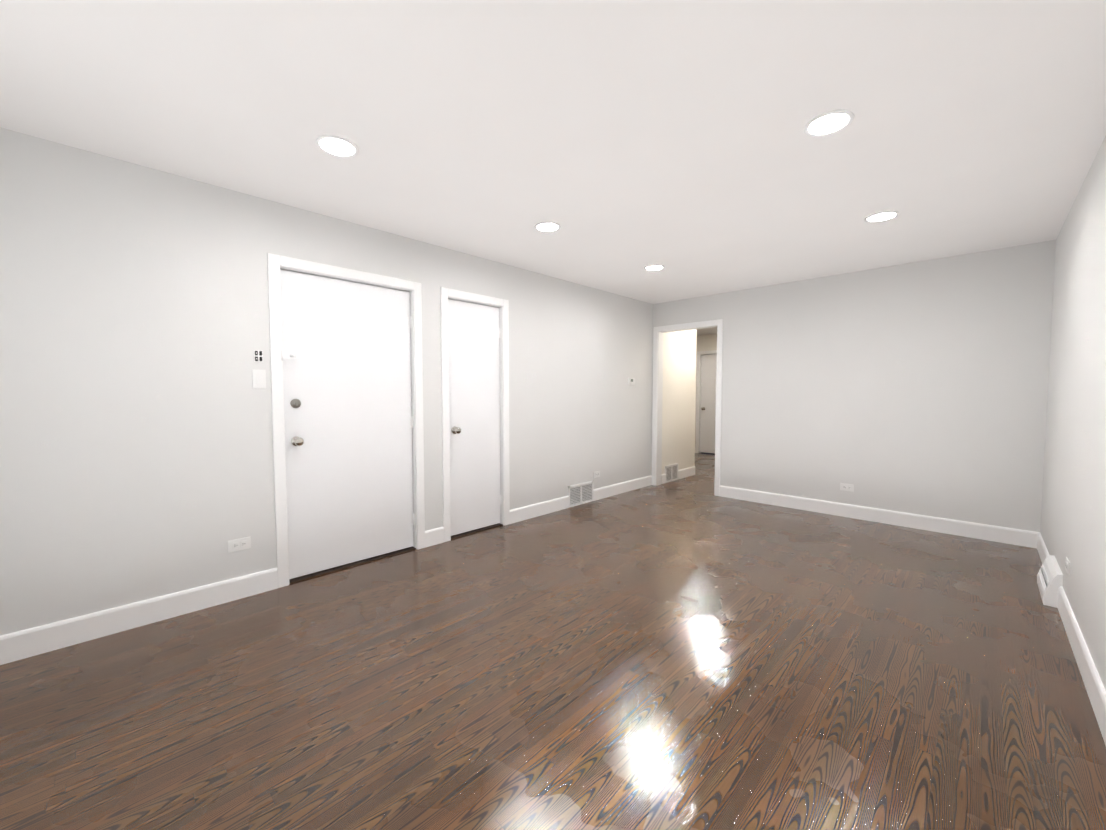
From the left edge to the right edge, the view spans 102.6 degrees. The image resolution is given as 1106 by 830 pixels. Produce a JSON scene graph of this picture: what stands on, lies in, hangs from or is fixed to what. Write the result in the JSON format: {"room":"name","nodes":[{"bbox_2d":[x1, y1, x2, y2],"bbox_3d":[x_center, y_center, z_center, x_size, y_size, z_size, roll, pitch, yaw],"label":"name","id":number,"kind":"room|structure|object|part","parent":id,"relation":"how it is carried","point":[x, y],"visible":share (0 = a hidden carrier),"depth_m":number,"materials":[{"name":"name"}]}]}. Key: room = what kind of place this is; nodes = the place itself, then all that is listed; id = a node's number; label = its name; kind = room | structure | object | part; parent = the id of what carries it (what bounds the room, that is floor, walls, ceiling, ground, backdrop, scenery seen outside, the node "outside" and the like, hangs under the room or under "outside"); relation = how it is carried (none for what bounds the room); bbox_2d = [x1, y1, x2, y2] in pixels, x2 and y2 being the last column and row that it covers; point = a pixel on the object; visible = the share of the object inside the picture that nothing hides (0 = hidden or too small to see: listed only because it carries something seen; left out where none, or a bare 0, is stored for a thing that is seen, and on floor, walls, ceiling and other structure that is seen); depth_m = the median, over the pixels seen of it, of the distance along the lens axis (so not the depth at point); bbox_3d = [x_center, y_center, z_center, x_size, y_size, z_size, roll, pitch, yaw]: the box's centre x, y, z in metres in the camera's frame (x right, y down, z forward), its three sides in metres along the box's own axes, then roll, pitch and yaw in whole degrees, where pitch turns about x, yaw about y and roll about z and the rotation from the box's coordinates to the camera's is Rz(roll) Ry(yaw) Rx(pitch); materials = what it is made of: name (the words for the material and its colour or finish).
{"room":"empty living room","nodes":[
{"label":"empty living room","id":0,"kind":"room"},
{"bbox_2d":[0,127,652,635],"bbox_3d":[-0.764,-0.165,3.910,0.120,2.440,6.160,3,4,44],"label":"wall","id":1,"kind":"structure","parent":0,"point":[136,445],"depth_m":2.46,"materials":[{"name":"grey paint"}]},
{"bbox_2d":[228,537,250,552],"bbox_3d":[-1.902,0.786,2.689,0.010,0.070,0.115,3,4,44],"label":"electrical outlet","id":2,"kind":"object","parent":1,"relation":"attached to","point":[239,544],"visible":1,"depth_m":2.69,"materials":[{"name":"white plastic"}]},
{"bbox_2d":[254,350,262,361],"bbox_3d":[-1.811,-0.362,2.726,0.011,0.072,0.048,3,4,44],"label":"switch panel","id":3,"kind":"object","parent":1,"relation":"attached to","point":[258,355],"visible":1,"depth_m":2.72,"materials":[{"name":"white plastic"}]},
{"bbox_2d":[252,369,265,387],"bbox_3d":[-1.811,-0.222,2.733,0.010,0.115,0.070,3,4,44],"label":"rocker light switch","id":4,"kind":"object","parent":1,"relation":"attached to","point":[259,378],"visible":1,"depth_m":2.73,"materials":[{"name":"white plastic"}]},
{"bbox_2d":[0,475,651,664],"bbox_3d":[-0.716,0.990,3.919,0.014,0.132,5.920,3,4,44],"label":"baseboard","id":5,"kind":"structure","parent":1,"relation":"attached to","point":[25,643],"depth_m":2.43,"materials":[{"name":"white wood"}]},
{"bbox_2d":[267,253,424,587],"bbox_3d":[-1.444,0.034,3.206,0.135,2.112,1.044,3,4,44],"label":"door frame","id":6,"kind":"structure","parent":1,"relation":"attached to","point":[275,262],"depth_m":2.89,"materials":[{"name":"white wood"}]},
{"bbox_2d":[280,269,414,578],"bbox_3d":[-1.416,0.062,3.186,0.112,2.017,0.903,3,4,44],"label":"door","id":7,"kind":"structure","parent":1,"relation":"in","point":[348,428],"depth_m":3.15,"materials":[{"name":"white wood"}]},
{"bbox_2d":[276,349,301,359],"bbox_3d":[-1.700,-0.383,2.849,0.062,0.070,0.146,3,4,44],"label":"guard","id":8,"kind":"object","parent":7,"relation":"attached to","point":[279,354],"visible":1,"depth_m":2.80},
{"bbox_2d":[290,399,300,407],"bbox_3d":[-1.682,-0.076,2.905,0.032,0.062,0.062,3,4,44],"label":"lock","id":9,"kind":"object","parent":7,"relation":"attached to","point":[295,403],"depth_m":2.90,"materials":[{"name":"silver metal"}]},
{"bbox_3d":[-1.667,0.175,2.903,0.072,0.066,0.066,3,4,44],"label":"knob","id":10,"kind":"part","parent":7,"relation":"part of","materials":[{"name":"silver metal"}]},
{"bbox_3d":[-1.120,0.054,3.510,0.011,1.652,0.026,3,4,44],"label":"door hinges","id":11,"kind":"part","parent":7,"relation":"part of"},
{"bbox_2d":[289,546,415,583],"bbox_3d":[-1.451,1.083,3.263,0.116,0.010,0.904,3,4,44],"label":"door sill","id":12,"kind":"structure","parent":1,"relation":"attached to","point":[326,571],"depth_m":3.19,"materials":[{"name":"wood"}]},
{"bbox_2d":[448,299,500,535],"bbox_3d":[-0.681,0.025,3.944,0.112,2.017,0.576,3,4,44],"label":"door","id":13,"kind":"structure","parent":1,"relation":"in","point":[474,402],"depth_m":3.94,"materials":[{"name":"white paint"}]},
{"bbox_3d":[-0.819,0.132,3.779,0.072,0.066,0.066,3,4,44],"label":"knob","id":14,"kind":"part","parent":13,"relation":"part of","materials":[{"name":"silver metal"}]},
{"bbox_3d":[-0.499,0.023,4.150,0.011,1.652,0.026,3,4,44],"label":"door hinges","id":15,"kind":"part","parent":13,"relation":"part of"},
{"bbox_2d":[440,287,509,541],"bbox_3d":[-0.709,-0.003,3.964,0.135,2.112,0.717,3,4,44],"label":"door frame","id":16,"kind":"structure","parent":1,"relation":"attached to","point":[445,293],"depth_m":3.94,"materials":[{"name":"white wood"}]},
{"bbox_2d":[451,523,502,538],"bbox_3d":[-0.716,1.046,4.021,0.116,0.010,0.577,3,4,44],"label":"door sill","id":17,"kind":"structure","parent":1,"relation":"attached to","point":[475,531],"depth_m":3.99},
{"bbox_2d":[568,481,593,507],"bbox_3d":[0.316,0.887,4.983,0.014,0.235,0.430,3,4,44],"label":"air vent","id":18,"kind":"object","parent":1,"relation":"in","point":[581,493],"visible":1,"depth_m":4.98,"materials":[{"name":"white metal"}]},
{"bbox_2d":[594,471,599,477],"bbox_3d":[0.512,0.694,5.181,0.010,0.070,0.115,3,4,44],"label":"electrical outlet","id":19,"kind":"object","parent":1,"relation":"attached to","point":[596,474],"visible":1,"depth_m":5.18,"materials":[{"name":"white plastic"}]},
{"bbox_2d":[628,378,634,384],"bbox_3d":[0.999,-0.428,5.616,0.028,0.084,0.120,3,4,44],"label":"thermostat","id":20,"kind":"object","parent":1,"relation":"attached to","point":[631,381],"visible":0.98,"depth_m":5.59,"materials":[{"name":"white plastic"}]},
{"bbox_2d":[0,453,1105,829],"bbox_3d":[0.877,1.043,4.802,6.320,0.060,9.640,3,4,44],"label":"floor","id":21,"kind":"structure","parent":0,"point":[692,653],"depth_m":1.84,"materials":[{"name":"brown wood"}]},
{"bbox_2d":[0,0,1105,335],"bbox_3d":[0.877,-1.474,4.679,6.320,0.100,9.640,3,4,44],"label":"ceiling","id":22,"kind":"structure","parent":0,"point":[622,142],"depth_m":1.91,"materials":[{"name":"paint"}]},
{"bbox_2d":[315,135,358,157],"bbox_3d":[-1.041,-1.296,2.144,0.190,0.008,0.190,3,4,44],"label":"recessed light","id":23,"kind":"object","parent":22,"relation":"in","point":[334,145],"visible":1,"depth_m":2.14,"materials":[{"name":"white plastic"}]},
{"bbox_2d":[534,222,560,231],"bbox_3d":[-0.039,-1.346,3.177,0.190,0.008,0.190,3,4,44],"label":"recessed light","id":24,"kind":"object","parent":22,"relation":"in","point":[547,226],"visible":1,"depth_m":3.17,"materials":[{"name":"white plastic"}]},
{"bbox_2d":[644,265,664,270],"bbox_3d":[0.962,-1.397,4.210,0.190,0.008,0.190,3,4,44],"label":"recessed light","id":25,"kind":"object","parent":22,"relation":"in","point":[654,267],"visible":1,"depth_m":4.20,"materials":[{"name":"white plastic"}]},
{"bbox_2d":[804,110,853,136],"bbox_3d":[1.218,-1.287,1.961,0.190,0.008,0.190,3,4,44],"label":"recessed light","id":26,"kind":"object","parent":22,"relation":"in","point":[829,123],"visible":1,"depth_m":1.96,"materials":[{"name":"white plastic"}]},
{"bbox_2d":[865,211,898,222],"bbox_3d":[2.220,-1.337,2.994,0.190,0.008,0.190,3,4,44],"label":"recessed light","id":27,"kind":"object","parent":22,"relation":"in","point":[881,216],"visible":1,"depth_m":2.99,"materials":[{"name":"white plastic"}]},
{"bbox_2d":[662,329,696,473],"bbox_3d":[1.780,-0.288,6.434,0.120,2.440,1.010,3,4,44],"label":"wall","id":28,"kind":"structure","parent":0,"point":[679,397],"depth_m":6.39,"materials":[{"name":"beige paint"}]},
{"bbox_2d":[665,463,677,482],"bbox_3d":[1.684,0.823,6.294,0.014,0.235,0.360,3,4,44],"label":"air vent","id":29,"kind":"object","parent":28,"relation":"in","point":[671,472],"visible":0.92,"depth_m":6.29,"materials":[{"name":"white metal"}]},
{"bbox_2d":[661,466,694,483],"bbox_3d":[1.835,0.867,6.450,0.014,0.132,0.990,3,4,44],"label":"baseboard","id":30,"kind":"structure","parent":28,"relation":"attached to","point":[686,472],"depth_m":6.54,"materials":[{"name":"white wood"}]},
{"bbox_2d":[695,334,716,443],"bbox_3d":[3.272,-0.415,9.043,3.530,2.440,0.120,3,4,44],"label":"wall","id":31,"kind":"structure","parent":0,"point":[706,342],"depth_m":9.07,"materials":[{"name":"beige paint"}]},
{"bbox_2d":[695,350,716,452],"bbox_3d":[3.349,-0.247,8.966,0.900,2.112,0.135,3,4,44],"label":"door frame","id":32,"kind":"structure","parent":31,"relation":"attached to","point":[697,395],"depth_m":9.20,"materials":[{"name":"white wood"}]},
{"bbox_2d":[700,354,716,453],"bbox_3d":[3.329,-0.218,8.939,0.759,2.017,0.112,3,4,44],"label":"hall door","id":33,"kind":"structure","parent":31,"relation":"in","point":[708,403],"depth_m":9.10,"materials":[{"name":"white paint"}]},
{"bbox_2d":[651,240,1055,531],"bbox_3d":[2.708,-0.206,4.750,3.700,2.440,0.120,3,4,44],"label":"wall","id":34,"kind":"structure","parent":0,"point":[920,387],"depth_m":4.16,"materials":[{"name":"grey paint"}]},
{"bbox_2d":[652,319,722,495],"bbox_3d":[1.726,-0.097,5.697,0.940,2.130,0.135,3,4,44],"label":"door frame","id":35,"kind":"structure","parent":34,"relation":"attached to","point":[718,323],"depth_m":5.90,"materials":[{"name":"white wood"}]},
{"bbox_2d":[840,483,853,491],"bbox_3d":[2.959,0.729,4.465,0.115,0.070,0.010,3,4,44],"label":"outlet","id":36,"kind":"object","parent":34,"relation":"attached to","point":[847,487],"visible":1,"depth_m":4.46,"materials":[{"name":"white plastic"}]},
{"bbox_2d":[719,485,1038,547],"bbox_3d":[2.964,0.964,4.466,2.620,0.132,0.014,3,4,44],"label":"baseboard","id":37,"kind":"structure","parent":34,"relation":"attached to","point":[1019,537],"depth_m":4.20,"materials":[{"name":"white wood"}]},
{"bbox_2d":[1040,136,1105,689],"bbox_3d":[1.852,-0.037,1.296,0.120,2.440,6.040,3,4,44],"label":"wall","id":38,"kind":"structure","parent":0,"point":[1073,521],"depth_m":2.30,"materials":[{"name":"grey paint"}]},
{"bbox_2d":[1037,555,1062,607],"bbox_3d":[3.067,1.014,2.741,0.072,0.200,0.430,3,4,44],"label":"air vent","id":39,"kind":"object","parent":38,"relation":"in","point":[1049,578],"visible":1,"depth_m":2.63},
{"bbox_2d":[1065,557,1069,574],"bbox_3d":[2.822,0.829,2.432,0.010,0.070,0.115,3,4,44],"label":"electrical outlet","id":40,"kind":"object","parent":38,"relation":"attached to","point":[1067,565],"visible":1,"depth_m":2.41,"materials":[{"name":"white plastic"}]},
{"bbox_2d":[1037,532,1105,744],"bbox_3d":[1.846,1.111,1.442,0.014,0.132,5.920,3,4,44],"label":"baseboard","id":41,"kind":"structure","parent":38,"relation":"attached to","point":[1094,686],"depth_m":1.96,"materials":[{"name":"white wood"}]}
]}

